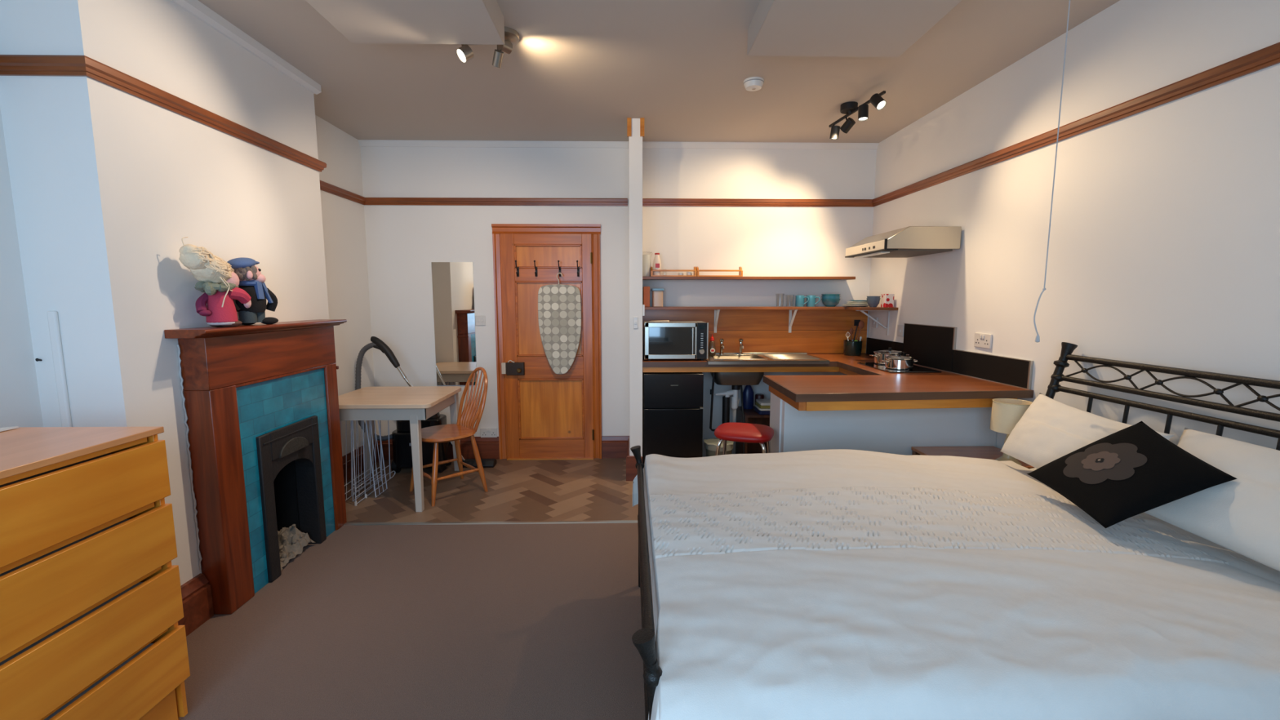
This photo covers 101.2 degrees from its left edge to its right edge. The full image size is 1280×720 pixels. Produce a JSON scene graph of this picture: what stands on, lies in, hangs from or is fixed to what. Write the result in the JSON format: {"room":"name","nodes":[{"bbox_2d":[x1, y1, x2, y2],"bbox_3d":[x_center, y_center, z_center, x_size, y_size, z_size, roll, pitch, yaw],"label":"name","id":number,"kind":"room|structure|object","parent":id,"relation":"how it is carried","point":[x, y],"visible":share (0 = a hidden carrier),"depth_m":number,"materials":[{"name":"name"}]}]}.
{"room":"studio apartment","nodes":[
{"label":"studio apartment","id":0,"kind":"room"},
{"bbox_2d":[0,0,328,585],"bbox_3d":[-2.139,-0.247,2.634,0.360,2.800,1.395,0,7,-1],"label":"wall","id":1,"kind":"structure","parent":0,"point":[108,183],"depth_m":2.06,"materials":[{"name":"paint"}]},
{"bbox_2d":[0,54,86,76],"bbox_3d":[-2.084,-1.023,1.826,0.342,0.058,0.032,0,7,-1],"label":"trim","id":2,"kind":"structure","parent":1,"relation":"attached to","point":[10,64],"depth_m":1.82,"materials":[{"name":"brown wood"}]},
{"bbox_2d":[46,311,72,426],"bbox_3d":[-2.160,0.398,1.999,0.030,1.165,0.014,0,7,-1],"label":"conduit","id":3,"kind":"object","parent":1,"relation":"attached to","point":[52,316],"visible":0.44,"depth_m":1.95,"materials":[{"name":"paint"}]},
{"bbox_2d":[177,573,213,636],"bbox_3d":[-1.926,1.062,2.196,0.042,0.200,0.297,0,7,-1],"label":"baseboard","id":4,"kind":"structure","parent":1,"relation":"attached to","point":[197,596],"depth_m":2.27,"materials":[{"name":"brown wood"}]},
{"bbox_2d":[84,55,326,172],"bbox_3d":[-1.943,-1.106,2.537,0.032,0.058,1.459,0,7,-1],"label":"trim","id":5,"kind":"structure","parent":1,"relation":"attached to","point":[95,70],"depth_m":2.25,"materials":[{"name":"brown wood"}]},
{"bbox_2d":[169,0,321,94],"bbox_3d":[-1.944,-1.559,2.484,0.030,0.060,1.455,0,7,-1],"label":"trim","id":6,"kind":"structure","parent":1,"relation":"attached to","point":[196,8],"depth_m":2.58,"materials":[{"name":"paint"}]},
{"bbox_2d":[0,107,377,456],"bbox_3d":[-2.327,-0.150,1.803,0.150,2.900,5.610,0,7,-1],"label":"wall","id":7,"kind":"structure","parent":0,"point":[343,219],"depth_m":3.91,"materials":[{"name":"paint"}]},
{"bbox_2d":[320,180,365,204],"bbox_3d":[-2.279,-1.254,3.807,0.032,0.058,1.175,0,7,-1],"label":"trim","id":8,"kind":"structure","parent":7,"relation":"attached to","point":[324,186],"depth_m":4.01,"materials":[{"name":"brown wood"}]},
{"bbox_2d":[342,439,380,482],"bbox_3d":[-2.284,0.845,4.052,0.022,0.200,1.175,0,7,-1],"label":"baseboard","id":9,"kind":"structure","parent":7,"relation":"attached to","point":[348,455],"depth_m":4.23,"materials":[{"name":"brown wood"}]},
{"bbox_2d":[179,457,645,719],"bbox_3d":[-0.039,1.226,2.081,5.000,0.102,5.950,0,7,-1],"label":"floor","id":10,"kind":"structure","parent":0,"point":[454,621],"depth_m":2.36,"materials":[{"name":"carpet"}]},
{"bbox_2d":[0,426,190,719],"bbox_3d":[-1.740,0.758,1.317,0.490,1.009,0.800,0,7,-1],"label":"dresser","id":11,"kind":"object","parent":10,"relation":"on","point":[91,610],"visible":0.97,"depth_m":1.45,"materials":[{"name":"brown wood"}]},
{"bbox_2d":[0,426,18,431],"bbox_3d":[-1.954,0.215,1.576,0.045,0.006,0.120,0,7,-1],"label":"paper sheet","id":12,"kind":"object","parent":11,"relation":"on","point":[4,428],"visible":1,"depth_m":1.62,"materials":[{"name":"white paper"}]},
{"bbox_2d":[164,319,346,614],"bbox_3d":[-2.041,0.451,2.765,0.498,1.283,1.090,0,7,-1],"label":"fireplace","id":13,"kind":"object","parent":10,"relation":"on","point":[260,401],"visible":0.97,"depth_m":2.54,"materials":[{"name":"brown wood"}]},
{"bbox_2d":[178,236,251,327],"bbox_3d":[-1.861,-0.332,2.305,0.142,0.380,0.279,0,7,-1],"label":"doll","id":14,"kind":"object","parent":13,"relation":"on","point":[219,283],"visible":1,"depth_m":2.27,"materials":[{"name":"fabric"}]},
{"bbox_2d":[226,257,278,324],"bbox_3d":[-1.864,-0.328,2.530,0.128,0.319,0.236,0,7,-1],"label":"doll","id":15,"kind":"object","parent":13,"relation":"on","point":[251,280],"visible":0.84,"depth_m":2.48,"materials":[{"name":"fabric"}]},
{"bbox_2d":[164,319,346,338],"bbox_3d":[-1.876,-0.169,2.696,0.168,0.036,1.090,0,7,-1],"label":"mantel shelf","id":16,"kind":"object","parent":13,"relation":"attached to","point":[255,330],"depth_m":2.48,"materials":[{"name":"brown wood"}]},
{"bbox_2d":[271,443,313,481],"bbox_3d":[-1.891,0.557,2.808,0.078,0.142,0.345,0,7,-1],"label":"hood","id":17,"kind":"object","parent":13,"relation":"attached to","point":[303,454],"depth_m":2.84,"materials":[{"name":"metal"}]},
{"bbox_2d":[277,524,315,569],"bbox_3d":[-1.970,1.002,2.864,0.229,0.144,0.311,0,7,-1],"label":"rubble","id":18,"kind":"object","parent":13,"relation":"in","point":[291,541],"visible":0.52,"depth_m":2.91,"materials":[{"name":"grey stone"}]},
{"bbox_2d":[340,420,395,506],"bbox_3d":[-1.969,0.655,3.866,0.193,0.622,0.622,0,7,-1],"label":"drying rack","id":19,"kind":"object","parent":10,"relation":"on","point":[381,477],"visible":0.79,"depth_m":3.78,"materials":[{"name":"white metal"}]},
{"bbox_2d":[337,386,461,511],"bbox_3d":[-1.780,0.600,3.880,0.796,0.727,0.882,0,7,-1],"label":"dining table","id":20,"kind":"object","parent":10,"relation":"on","point":[415,404],"visible":0.73,"depth_m":3.52,"materials":[{"name":"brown wood"}]},
{"bbox_2d":[355,336,496,472],"bbox_3d":[-1.757,0.355,4.322,1.061,1.111,0.308,0,7,-1],"label":"vacuum cleaner","id":21,"kind":"object","parent":10,"relation":"on","point":[401,437],"visible":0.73,"depth_m":4.22,"materials":[{"name":"grey plastic"}]},
{"bbox_2d":[409,367,488,506],"bbox_3d":[-1.379,0.519,3.846,0.521,0.900,0.430,-6,9,-44],"label":"dining chair","id":22,"kind":"object","parent":10,"relation":"on","point":[435,434],"visible":0.95,"depth_m":3.85,"materials":[{"name":"brown wood"}]},
{"bbox_2d":[343,520,637,525],"bbox_3d":[-0.490,1.027,3.333,2.850,0.007,0.031,0,7,-1],"label":"trim","id":23,"kind":"structure","parent":10,"relation":"attached to","point":[611,521],"depth_m":3.32,"materials":[{"name":"metal"}]},
{"bbox_2d":[642,372,703,463],"bbox_3d":[0.253,0.487,4.327,0.462,0.828,0.530,0,7,-1],"label":"fridge","id":24,"kind":"object","parent":10,"relation":"on","point":[673,407],"visible":0.66,"depth_m":4.06,"materials":[{"name":"metal"}]},
{"bbox_2d":[703,437,733,456],"bbox_3d":[0.632,0.785,4.219,0.243,0.281,0.239,0,7,-1],"label":"basket","id":25,"kind":"object","parent":10,"relation":"on","point":[710,444],"visible":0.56,"depth_m":4.15,"materials":[{"name":"wicker"}]},
{"bbox_2d":[722,395,729,423],"bbox_3d":[0.709,0.604,4.355,0.060,0.610,0.060,0,7,-1],"label":"drain pipe","id":26,"kind":"object","parent":10,"relation":"on","point":[726,401],"visible":0.27,"depth_m":4.31,"materials":[{"name":"black plastic"}]},
{"bbox_2d":[740,385,744,453],"bbox_3d":[0.837,0.563,4.302,0.020,0.703,0.195,0,7,0],"label":"pipe","id":27,"kind":"object","parent":10,"relation":"on","point":[741,388],"visible":0.55,"depth_m":4.27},
{"bbox_2d":[714,422,773,455],"bbox_3d":[0.611,0.722,3.118,0.336,0.663,0.320,2,7,17],"label":"stool","id":28,"kind":"object","parent":10,"relation":"on","point":[731,431],"visible":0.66,"depth_m":3.00,"materials":[{"name":"red leather"}]},
{"bbox_2d":[735,406,769,453],"bbox_3d":[1.129,0.660,4.451,0.565,0.475,0.360,0,7,-1],"label":"shelf","id":29,"kind":"object","parent":10,"relation":"on","point":[751,416],"visible":0.18,"depth_m":4.55,"materials":[{"name":"brown wood"}]},
{"bbox_2d":[742,385,754,408],"bbox_3d":[0.925,0.301,4.495,0.096,0.228,0.066,0,7,-1],"label":"bottle","id":30,"kind":"object","parent":29,"relation":"on","point":[748,393],"visible":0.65,"depth_m":4.47,"materials":[{"name":"blue plastic"}]},
{"bbox_2d":[755,393,764,404],"bbox_3d":[1.025,0.354,4.513,0.076,0.120,0.076,0,7,-1],"label":"tub","id":31,"kind":"object","parent":29,"relation":"on","point":[757,396],"visible":0.46,"depth_m":4.48,"materials":[{"name":"black plastic"}]},
{"bbox_2d":[754,406,769,414],"bbox_3d":[1.089,0.417,4.348,0.250,0.030,0.185,0,7,-1],"label":"tray","id":32,"kind":"object","parent":29,"relation":"on","point":[760,412],"visible":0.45,"depth_m":4.26,"materials":[{"name":"plastic"}]},
{"bbox_2d":[755,404,769,410],"bbox_3d":[1.087,0.392,4.345,0.240,0.016,0.185,0,7,-1],"label":"tray","id":33,"kind":"object","parent":32,"relation":"on","point":[756,406],"visible":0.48,"depth_m":4.26,"materials":[{"name":"white plastic"}]},
{"bbox_2d":[755,401,770,408],"bbox_3d":[1.087,0.370,4.343,0.230,0.024,0.185,0,7,-1],"label":"packet","id":34,"kind":"object","parent":33,"relation":"on","point":[758,405],"visible":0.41,"depth_m":4.25,"materials":[{"name":"green plastic"}]},
{"bbox_2d":[755,399,770,405],"bbox_3d":[1.085,0.348,4.340,0.220,0.020,0.185,0,7,-1],"label":"packet","id":35,"kind":"object","parent":34,"relation":"on","point":[762,402],"visible":0.43,"depth_m":4.29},
{"bbox_2d":[763,374,1033,455],"bbox_3d":[1.427,0.595,3.050,1.290,0.930,0.658,0,7,-1],"label":"breakfast bar","id":36,"kind":"object","parent":10,"relation":"on","point":[892,414],"visible":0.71,"depth_m":3.02,"materials":[{"name":"paint"}]},
{"bbox_2d":[630,342,1279,719],"bbox_3d":[1.028,0.598,1.845,2.120,1.205,1.477,0,7,-1],"label":"bed","id":37,"kind":"object","parent":10,"relation":"on","point":[644,639],"visible":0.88,"depth_m":1.90,"materials":[{"name":"metal"}]},
{"bbox_3d":[0.994,0.731,1.860,1.890,0.234,1.365,0,7,-1],"label":"mattress","id":38,"kind":"object","parent":37,"relation":"on","visible":0},
{"bbox_2d":[632,448,1279,719],"bbox_3d":[0.909,0.703,1.817,1.868,0.367,1.665,0,7,-1],"label":"duvet","id":39,"kind":"object","parent":38,"relation":"on","point":[833,584],"visible":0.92,"depth_m":1.32,"materials":[{"name":"white fabric"}]},
{"bbox_2d":[1000,392,1173,468],"bbox_3d":[1.785,0.338,2.185,0.255,0.288,0.686,0,7,2],"label":"pillow","id":40,"kind":"object","parent":39,"relation":"on","point":[1050,429],"visible":0.59,"depth_m":2.22,"materials":[{"name":"fabric"}]},
{"bbox_2d":[1026,421,1237,528],"bbox_3d":[1.614,0.363,1.833,0.300,0.293,0.550,0,7,-1],"label":"cushion","id":41,"kind":"object","parent":39,"relation":"on","point":[1133,470],"visible":1,"depth_m":1.73,"materials":[{"name":"black fabric"}]},
{"bbox_2d":[1143,427,1279,571],"bbox_3d":[1.822,0.423,1.481,0.269,0.284,0.818,0,7,-1],"label":"pillow","id":42,"kind":"object","parent":39,"relation":"on","point":[1241,515],"visible":0.77,"depth_m":1.55,"materials":[{"name":"fabric"}]},
{"bbox_2d":[1029,467,1279,583],"bbox_3d":[1.762,0.610,1.849,0.357,0.071,1.483,0,7,-1],"label":"fitted sheet","id":43,"kind":"object","parent":38,"relation":"on","point":[1258,569],"visible":0.09,"depth_m":1.63,"materials":[{"name":"white fabric"}]},
{"bbox_2d":[911,445,1034,468],"bbox_3d":[1.804,0.799,2.874,0.480,0.565,0.380,0,7,-1],"label":"bedside table","id":44,"kind":"object","parent":10,"relation":"on","point":[991,452],"visible":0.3,"depth_m":2.92,"materials":[{"name":"brown wood"}]},
{"bbox_2d":[989,398,1032,465],"bbox_3d":[1.892,0.372,2.685,0.180,0.326,0.180,0,7,-1],"label":"table lamp","id":45,"kind":"object","parent":44,"relation":"on","point":[1006,413],"visible":0.71,"depth_m":2.64,"materials":[{"name":"beige fabric"}]},
{"bbox_2d":[360,146,876,457],"bbox_3d":[-0.144,-0.478,4.609,4.900,2.900,0.150,0,7,-1],"label":"wall","id":46,"kind":"structure","parent":0,"point":[402,242],"depth_m":4.46,"materials":[{"name":"paint"}]},
{"bbox_2d":[378,436,499,459],"bbox_3d":[-1.774,0.777,4.635,1.065,0.200,0.022,0,7,-1],"label":"baseboard","id":47,"kind":"structure","parent":46,"relation":"attached to","point":[488,447],"depth_m":4.63,"materials":[{"name":"brown wood"}]},
{"bbox_2d":[431,262,477,385],"bbox_3d":[-1.591,-0.305,4.516,0.347,1.054,0.012,0,7,-1],"label":"wall mirror","id":48,"kind":"object","parent":46,"relation":"attached to","point":[453,286],"visible":1,"depth_m":4.51,"materials":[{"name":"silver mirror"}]},
{"bbox_2d":[475,315,485,325],"bbox_3d":[-1.371,-0.339,4.517,0.086,0.086,0.014,0,7,-1],"label":"light switch","id":49,"kind":"object","parent":46,"relation":"attached to","point":[479,320],"visible":1,"depth_m":4.52,"materials":[{"name":"white plastic"}]},
{"bbox_2d":[480,427,497,437],"bbox_3d":[-1.332,0.642,4.633,0.146,0.086,0.014,0,7,-1],"label":"wall socket","id":50,"kind":"object","parent":46,"relation":"attached to","point":[485,432],"visible":1,"depth_m":4.63,"materials":[{"name":"white plastic"}]},
{"bbox_2d":[358,139,628,148],"bbox_3d":[-1.201,-1.784,4.344,2.213,0.045,0.030,0,7,-1],"label":"trim","id":51,"kind":"structure","parent":46,"relation":"attached to","point":[362,143],"depth_m":4.34,"materials":[{"name":"paint"}]},
{"bbox_2d":[364,197,627,205],"bbox_3d":[-1.206,-1.323,4.397,2.203,0.058,0.032,0,7,-1],"label":"trim","id":52,"kind":"structure","parent":46,"relation":"attached to","point":[369,201],"depth_m":4.39,"materials":[{"name":"brown wood"}]},
{"bbox_2d":[491,223,602,459],"bbox_3d":[-0.787,-0.130,4.502,0.911,2.034,0.116,0,7,-1],"label":"door","id":53,"kind":"structure","parent":46,"relation":"in","point":[543,413],"depth_m":4.54,"materials":[{"name":"brown wood"}]},
{"bbox_2d":[537,272,581,374],"bbox_3d":[-0.679,-0.305,4.456,0.362,0.862,0.024,0,7,-1],"label":"ironing board","id":54,"kind":"object","parent":53,"relation":"hanging from","point":[559,305],"visible":1,"depth_m":4.44,"materials":[{"name":"fabric"}]},
{"bbox_2d":[506,457,593,460],"bbox_3d":[-0.788,0.871,4.647,0.757,0.012,0.060,0,7,-1],"label":"trim","id":55,"kind":"structure","parent":46,"relation":"attached to","point":[587,458],"depth_m":4.62,"materials":[{"name":"brown wood"}]},
{"bbox_2d":[601,435,629,457],"bbox_3d":[-0.215,0.774,4.667,0.246,0.200,0.022,0,7,-1],"label":"baseboard","id":56,"kind":"structure","parent":46,"relation":"attached to","point":[612,446],"depth_m":4.66,"materials":[{"name":"brown wood"}]},
{"bbox_2d":[642,276,855,279],"bbox_3d":[0.894,-0.686,4.424,1.767,0.023,0.209,0,7,-1],"label":"wall shelf","id":57,"kind":"object","parent":46,"relation":"attached to","point":[643,277],"visible":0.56,"depth_m":4.33,"materials":[{"name":"brown wood"}]},
{"bbox_2d":[642,252,652,276],"bbox_3d":[0.054,-0.796,4.380,0.081,0.204,0.076,-2,7,-15],"label":"storage jar","id":58,"kind":"object","parent":57,"relation":"on","point":[646,258],"visible":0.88,"depth_m":4.35,"materials":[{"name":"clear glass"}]},
{"bbox_2d":[650,266,696,276],"bbox_3d":[0.277,-0.735,4.371,0.378,0.085,0.090,0,7,-1],"label":"wooden rack","id":59,"kind":"object","parent":57,"relation":"on","point":[695,268],"visible":0.85,"depth_m":4.33,"materials":[{"name":"brown wood"}]},
{"bbox_2d":[653,253,661,275],"bbox_3d":[0.142,-0.793,4.359,0.068,0.183,0.072,0,7,-1],"label":"milk bottle","id":60,"kind":"object","parent":59,"relation":"in","point":[657,263],"visible":0.98,"depth_m":4.34,"materials":[{"name":"plastic"}]},
{"bbox_2d":[696,266,742,276],"bbox_3d":[0.659,-0.736,4.378,0.378,0.085,0.090,0,7,-1],"label":"wooden rack","id":61,"kind":"object","parent":57,"relation":"on","point":[740,271],"visible":0.91,"depth_m":4.34,"materials":[{"name":"brown wood"}]},
{"bbox_2d":[642,309,867,354],"bbox_3d":[0.994,-0.247,4.574,1.971,0.387,0.018,0,7,-1],"label":"board","id":62,"kind":"object","parent":46,"relation":"attached to","point":[762,331],"visible":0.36,"depth_m":4.57,"materials":[{"name":"brown wood"}]},
{"bbox_2d":[642,198,873,207],"bbox_3d":[1.000,-1.328,4.441,1.985,0.058,0.032,0,7,-1],"label":"trim","id":63,"kind":"structure","parent":46,"relation":"attached to","point":[646,202],"depth_m":4.43,"materials":[{"name":"brown wood"}]},
{"bbox_2d":[642,141,878,149],"bbox_3d":[1.001,-1.789,4.388,1.983,0.045,0.030,0,7,-1],"label":"trim","id":64,"kind":"structure","parent":46,"relation":"attached to","point":[764,145],"depth_m":4.38,"materials":[{"name":"paint"}]},
{"bbox_2d":[644,306,897,335],"bbox_3d":[1.011,-0.323,4.330,1.996,0.226,0.484,0,7,-1],"label":"wall shelf","id":65,"kind":"object","parent":46,"relation":"attached to","point":[717,309],"visible":0.97,"depth_m":4.35,"materials":[{"name":"brown wood"}]},
{"bbox_2d":[643,286,649,306],"bbox_3d":[0.054,-0.531,4.420,0.052,0.167,0.160,0,7,-1],"label":"chopping board","id":66,"kind":"object","parent":65,"relation":"on","point":[646,289],"visible":0.8,"depth_m":4.34,"materials":[{"name":"brown wood"}]},
{"bbox_2d":[651,288,664,306],"bbox_3d":[0.148,-0.524,4.423,0.107,0.152,0.120,0,7,-1],"label":"food container","id":67,"kind":"object","parent":65,"relation":"on","point":[657,293],"visible":1,"depth_m":4.37,"materials":[{"name":"beige plastic"}]},
{"bbox_2d":[795,295,808,306],"bbox_3d":[1.364,-0.496,4.426,0.109,0.096,0.073,2,7,15],"label":"mug","id":68,"kind":"object","parent":65,"relation":"on","point":[799,300],"visible":1,"depth_m":4.40,"materials":[{"name":"teal ceramic"}]},
{"bbox_2d":[806,295,820,306],"bbox_3d":[1.458,-0.496,4.428,0.109,0.096,0.073,2,7,15],"label":"mug","id":69,"kind":"object","parent":65,"relation":"on","point":[811,303],"visible":1,"depth_m":4.40,"materials":[{"name":"teal ceramic"}]},
{"bbox_2d":[821,298,839,306],"bbox_3d":[1.613,-0.485,4.452,0.156,0.068,0.156,0,7,-1],"label":"bowl","id":70,"kind":"object","parent":65,"relation":"on","point":[827,302],"visible":0.94,"depth_m":4.40,"materials":[{"name":"teal ceramic"}]},
{"bbox_2d":[866,297,880,306],"bbox_3d":[1.872,-0.460,4.219,0.104,0.072,0.104,0,7,-1],"label":"bowl","id":71,"kind":"object","parent":65,"relation":"on","point":[872,302],"visible":0.88,"depth_m":4.18,"materials":[{"name":"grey ceramic"}]},
{"bbox_2d":[880,293,894,307],"bbox_3d":[1.951,-0.468,4.144,0.074,0.105,0.070,0,7,-1],"label":"tin","id":72,"kind":"object","parent":65,"relation":"on","point":[887,300],"visible":1,"depth_m":4.11,"materials":[{"name":"metal"}]},
{"bbox_2d":[642,353,958,375],"bbox_3d":[1.031,0.064,3.946,2.016,0.084,1.341,0,7,-1],"label":"countertop","id":73,"kind":"structure","parent":46,"relation":"attached to","point":[838,362],"depth_m":4.04,"materials":[{"name":"laminate"}]},
{"bbox_2d":[643,320,708,360],"bbox_3d":[0.277,-0.162,4.235,0.495,0.299,0.403,0,7,-1],"label":"microwave","id":74,"kind":"object","parent":73,"relation":"on","point":[673,340],"visible":1,"depth_m":4.06,"materials":[{"name":"grey plastic"}]},
{"bbox_2d":[719,338,724,354],"bbox_3d":[0.696,-0.111,4.448,0.042,0.136,0.108,0,7,-1],"label":"tap","id":75,"kind":"object","parent":73,"relation":"on","point":[722,345],"visible":0.98,"depth_m":4.47,"materials":[{"name":"silver metal"}]},
{"bbox_2d":[737,338,743,354],"bbox_3d":[0.860,-0.111,4.452,0.042,0.136,0.108,0,7,-1],"label":"tap","id":76,"kind":"object","parent":73,"relation":"on","point":[740,340],"visible":0.98,"depth_m":4.47,"materials":[{"name":"silver metal"}]},
{"bbox_2d":[705,352,829,385],"bbox_3d":[0.981,0.076,4.296,0.939,0.224,0.534,0,7,-1],"label":"sink","id":77,"kind":"object","parent":73,"relation":"in","point":[727,358],"visible":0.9,"depth_m":4.16,"materials":[{"name":"silver metal"}]},
{"bbox_2d":[709,372,715,431],"bbox_3d":[0.607,0.314,4.241,0.091,0.560,0.177,6,9,43],"label":"pipe","id":78,"kind":"object","parent":77,"relation":"attached to","point":[713,373],"visible":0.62,"depth_m":4.20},
{"bbox_2d":[708,334,715,355],"bbox_3d":[0.601,-0.125,4.386,0.064,0.178,0.067,0,7,-1],"label":"bottle","id":79,"kind":"object","parent":77,"relation":"on","point":[712,348],"visible":1,"depth_m":4.37,"materials":[{"name":"brown glass"}]},
{"bbox_2d":[715,385,740,409],"bbox_3d":[0.718,0.299,4.324,0.211,0.222,0.071,0,7,-1],"label":"pipe","id":80,"kind":"object","parent":77,"relation":"attached to","point":[734,392],"visible":0.98,"depth_m":4.30,"materials":[{"name":"white plastic"}]},
{"bbox_2d":[843,339,862,355],"bbox_3d":[1.810,-0.104,4.476,0.156,0.125,0.156,0,7,-1],"label":"pot","id":81,"kind":"object","parent":73,"relation":"on","point":[852,348],"visible":0.91,"depth_m":4.42,"materials":[{"name":"green ceramic"}]},
{"bbox_2d":[857,362,942,373],"bbox_3d":[1.789,0.050,3.665,0.345,0.009,0.505,0,7,-1],"label":"cooktop","id":82,"kind":"object","parent":73,"relation":"in","point":[916,369],"visible":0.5,"depth_m":3.52,"materials":[{"name":"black glass"}]},
{"bbox_2d":[869,347,911,364],"bbox_3d":[1.818,-0.032,3.825,0.245,0.117,0.221,5,9,39],"label":"saucepan","id":83,"kind":"object","parent":82,"relation":"on","point":[878,355],"visible":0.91,"depth_m":3.79,"materials":[{"name":"silver metal"}]},
{"bbox_2d":[880,352,918,369],"bbox_3d":[1.758,0.004,3.566,0.224,0.107,0.184,5,8,34],"label":"saucepan","id":84,"kind":"object","parent":82,"relation":"on","point":[895,362],"visible":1,"depth_m":3.51,"materials":[{"name":"silver metal"}]},
{"bbox_2d":[628,118,642,456],"bbox_3d":[-0.037,-0.448,4.267,0.100,2.720,0.640,0,7,-1],"label":"wall partition","id":85,"kind":"structure","parent":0,"point":[635,140],"depth_m":3.93,"materials":[{"name":"paint"}]},
{"bbox_2d":[626,117,631,137],"bbox_3d":[-0.078,-1.680,3.800,0.030,0.125,0.030,0,7,-1],"label":"trim","id":86,"kind":"structure","parent":85,"relation":"attached to","point":[628,119],"depth_m":3.79,"materials":[{"name":"brown wood"}]},
{"bbox_2d":[626,455,642,480],"bbox_3d":[-0.044,0.843,4.082,0.128,0.198,0.023,0,7,-1],"label":"baseboard","id":87,"kind":"structure","parent":85,"relation":"attached to","point":[631,470],"depth_m":4.07,"materials":[{"name":"brown wood"}]},
{"bbox_2d":[640,117,644,137],"bbox_3d":[0.016,-1.680,3.802,0.030,0.125,0.030,0,7,-1],"label":"trim","id":88,"kind":"structure","parent":85,"relation":"attached to","point":[642,119],"depth_m":3.79,"materials":[{"name":"brown wood"}]},
{"bbox_2d":[198,0,1119,142],"bbox_3d":[0.012,-1.556,1.686,5.100,0.120,5.610,0,7,-1],"label":"ceiling","id":89,"kind":"structure","parent":0,"point":[576,70],"depth_m":3.04,"materials":[{"name":"paint"}]},
{"bbox_2d":[305,0,504,44],"bbox_3d":[-0.946,-1.332,0.761,0.705,0.130,3.360,0,7,-1],"label":"ceiling panel","id":90,"kind":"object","parent":89,"relation":"attached to","point":[477,22],"depth_m":2.24,"materials":[{"name":"paint"}]},
{"bbox_2d":[456,26,519,67],"bbox_3d":[-0.726,-1.505,2.545,0.304,0.181,0.156,-6,9,-41],"label":"ceiling spotlight","id":91,"kind":"object","parent":89,"relation":"attached to","point":[464,53],"visible":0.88,"depth_m":2.52,"materials":[{"name":"metal"}]},
{"bbox_2d":[743,76,764,91],"bbox_3d":[0.679,-1.641,3.141,0.121,0.050,0.121,0,7,-1],"label":"smoke detector","id":92,"kind":"object","parent":89,"relation":"attached to","point":[753,83],"visible":1,"depth_m":3.10,"materials":[{"name":"white plastic"}]},
{"bbox_2d":[743,79,764,83],"bbox_3d":[0.679,-1.653,3.140,0.121,0.006,0.121,0,7,-1],"label":"vent","id":93,"kind":"object","parent":92,"relation":"attached to","point":[747,81],"depth_m":3.09,"materials":[{"name":"grey plastic"}]},
{"bbox_2d":[746,0,962,57],"bbox_3d":[0.927,-1.342,0.844,0.745,0.130,3.450,0,7,-1],"label":"ceiling panel","id":94,"kind":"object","parent":89,"relation":"attached to","point":[777,28],"depth_m":2.28,"materials":[{"name":"paint"}]},
{"bbox_2d":[828,90,886,139],"bbox_3d":[1.410,-1.615,3.451,0.111,0.172,0.712,-1,7,-6],"label":"track light","id":95,"kind":"object","parent":89,"relation":"attached to","point":[847,108],"visible":1,"depth_m":3.47,"materials":[{"name":"black metal"}]},
{"bbox_2d":[1033,0,1070,342],"bbox_3d":[1.734,-0.811,2.196,0.084,1.479,0.084,0,7,-1],"label":"pull cord","id":96,"kind":"object","parent":89,"relation":"hanging from","point":[1037,337],"visible":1,"depth_m":2.20,"materials":[{"name":"white fabric"}]},
{"bbox_2d":[866,0,1279,449],"bbox_3d":[2.253,-0.161,1.895,0.418,2.900,5.610,0,7,-1],"label":"wall","id":97,"kind":"structure","parent":0,"point":[1164,247],"depth_m":2.30,"materials":[{"name":"paint"}]},
{"bbox_2d":[897,324,904,336],"bbox_3d":[2.010,-0.226,4.058,0.015,0.086,0.086,0,7,-1],"label":"switch","id":98,"kind":"object","parent":97,"relation":"attached to","point":[900,328],"visible":1,"depth_m":4.05,"materials":[{"name":"white plastic"}]},
{"bbox_2d":[844,226,961,257],"bbox_3d":[1.785,-0.800,3.625,0.496,0.156,0.617,0,7,-1],"label":"hood","id":99,"kind":"object","parent":97,"relation":"attached to","point":[910,241],"visible":1,"depth_m":3.33,"materials":[{"name":"silver metal"}]},
{"bbox_2d":[866,323,1033,389],"bbox_3d":[2.026,-0.096,3.682,0.016,0.296,1.829,0,7,-3],"label":"backsplash","id":100,"kind":"structure","parent":97,"relation":"attached to","point":[934,347],"depth_m":3.45,"materials":[{"name":"metal"}]},
{"bbox_2d":[973,332,992,348],"bbox_3d":[2.052,-0.116,3.150,0.015,0.086,0.146,0,7,-1],"label":"wall socket","id":101,"kind":"object","parent":97,"relation":"attached to","point":[981,340],"visible":1,"depth_m":3.14,"materials":[{"name":"white plastic"}]},
{"bbox_2d":[871,42,1279,207],"bbox_3d":[2.099,-1.025,1.841,0.033,0.058,5.312,0,7,-3],"label":"trim","id":102,"kind":"structure","parent":97,"relation":"attached to","point":[1268,56],"depth_m":2.27,"materials":[{"name":"brown wood"}]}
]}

